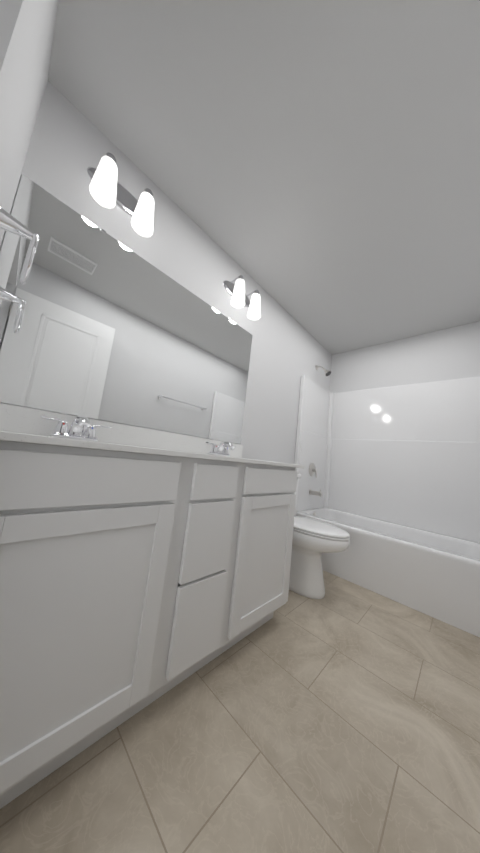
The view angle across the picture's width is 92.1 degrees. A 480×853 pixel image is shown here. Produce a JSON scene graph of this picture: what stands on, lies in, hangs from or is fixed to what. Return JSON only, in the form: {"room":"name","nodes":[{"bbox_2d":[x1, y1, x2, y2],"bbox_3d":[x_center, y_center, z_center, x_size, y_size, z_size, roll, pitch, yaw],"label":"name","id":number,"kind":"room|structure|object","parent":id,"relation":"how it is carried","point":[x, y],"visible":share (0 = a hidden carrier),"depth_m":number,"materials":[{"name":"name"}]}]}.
{"room":"bathroom","nodes":[
{"label":"bathroom","id":0,"kind":"room"},
{"bbox_2d":[0,0,57,246],"bbox_3d":[-0.463,-0.333,0.286,1.485,2.400,0.100,-1,-11,44],"label":"wall","id":1,"kind":"structure","parent":0,"point":[27,28],"depth_m":0.65,"materials":[{"name":"white paint"}]},
{"bbox_2d":[0,205,39,284],"bbox_3d":[-0.698,-0.557,0.713,0.159,0.194,0.101,-1,-11,44],"label":"towel ring","id":2,"kind":"object","parent":1,"relation":"attached to","point":[9,222],"visible":1,"depth_m":0.70,"materials":[{"name":"silver metal"}]},
{"bbox_2d":[0,81,331,463],"bbox_3d":[0.044,-0.050,1.940,0.110,2.400,3.230,-1,-11,44],"label":"wall","id":3,"kind":"structure","parent":0,"point":[96,322],"depth_m":1.23,"materials":[{"name":"white paint"}]},
{"bbox_2d":[87,152,153,236],"bbox_3d":[-0.566,-1.138,1.143,0.170,0.241,0.312,-1,-11,44],"label":"sconce","id":4,"kind":"object","parent":3,"relation":"attached to","point":[107,189],"visible":1,"depth_m":1.12,"materials":[{"name":"white glass"}]},
{"bbox_2d":[223,275,260,319],"bbox_3d":[0.035,-0.986,1.762,0.170,0.241,0.312,-1,-11,44],"label":"sconce","id":5,"kind":"object","parent":3,"relation":"attached to","point":[238,295],"visible":1,"depth_m":1.74,"materials":[{"name":"white glass"}]},
{"bbox_2d":[315,365,330,375],"bbox_3d":[0.987,-0.668,2.732,0.182,0.163,0.074,-1,-11,44],"label":"shower head","id":6,"kind":"object","parent":3,"relation":"attached to","point":[327,372],"visible":1,"depth_m":2.70},
{"bbox_2d":[0,570,479,852],"bbox_3d":[0.061,1.065,0.800,1.685,0.100,4.430,-1,-11,44],"label":"floor","id":7,"kind":"structure","parent":0,"point":[342,716],"depth_m":0.71,"materials":[{"name":"tile"}]},
{"bbox_2d":[0,440,297,808],"bbox_3d":[-0.367,0.560,1.040,0.548,0.865,1.403,-1,-11,44],"label":"bathroom vanity","id":8,"kind":"object","parent":7,"relation":"on","point":[131,584],"visible":0.98,"depth_m":0.67,"materials":[{"name":"white paint"}]},
{"bbox_2d":[0,403,304,467],"bbox_3d":[-0.300,0.149,1.109,0.560,0.268,1.450,-1,-11,44],"label":"countertop","id":9,"kind":"structure","parent":8,"relation":"on","point":[22,424],"depth_m":0.96,"materials":[{"name":"stone"}]},
{"bbox_2d":[39,415,111,441],"bbox_3d":[-0.659,0.005,0.953,0.150,0.097,0.259,-1,-11,44],"label":"faucet","id":10,"kind":"object","parent":9,"relation":"on","point":[79,425],"visible":1,"depth_m":0.95,"materials":[{"name":"silver metal"}]},
{"bbox_2d":[206,441,235,456],"bbox_3d":[-0.099,0.147,1.530,0.150,0.097,0.259,-1,-11,44],"label":"faucet","id":11,"kind":"object","parent":9,"relation":"on","point":[222,449],"visible":0.98,"depth_m":1.52,"materials":[{"name":"silver metal"}]},
{"bbox_2d":[289,474,349,598],"bbox_3d":[0.474,0.787,1.784,0.701,0.805,0.430,-1,-11,44],"label":"toilet","id":12,"kind":"object","parent":7,"relation":"on","point":[313,540],"visible":0.52,"depth_m":1.60,"materials":[{"name":"white ceramic"}]},
{"bbox_2d":[294,375,479,636],"bbox_3d":[1.357,0.406,2.157,1.481,1.850,0.758,-1,-11,44],"label":"shower","id":13,"kind":"object","parent":7,"relation":"on","point":[396,481],"visible":0.88,"depth_m":2.21,"materials":[{"name":"white plastic"}]},
{"bbox_2d":[309,463,316,477],"bbox_3d":[0.823,0.485,2.559,0.059,0.159,0.148,-1,-11,44],"label":"tub valve","id":14,"kind":"object","parent":13,"relation":"attached to","point":[312,470],"visible":1,"depth_m":2.55,"materials":[{"name":"silver metal"}]},
{"bbox_2d":[309,489,321,496],"bbox_3d":[0.824,0.712,2.502,0.132,0.078,0.060,-1,-11,44],"label":"tub spout","id":15,"kind":"object","parent":13,"relation":"attached to","point":[317,493],"visible":1,"depth_m":2.48,"materials":[{"name":"silver metal"}]},
{"bbox_2d":[48,0,479,354],"bbox_3d":[0.337,-1.396,1.137,1.685,0.100,4.430,-1,-11,44],"label":"ceiling","id":16,"kind":"structure","parent":0,"point":[312,167],"depth_m":1.08,"materials":[{"name":"grey paint"}]},
{"bbox_2d":[330,321,479,392],"bbox_3d":[1.719,0.209,2.464,1.585,2.400,0.100,-1,-11,44],"label":"wall","id":17,"kind":"structure","parent":0,"point":[452,353],"depth_m":2.49,"materials":[{"name":"white paint"}]}
]}

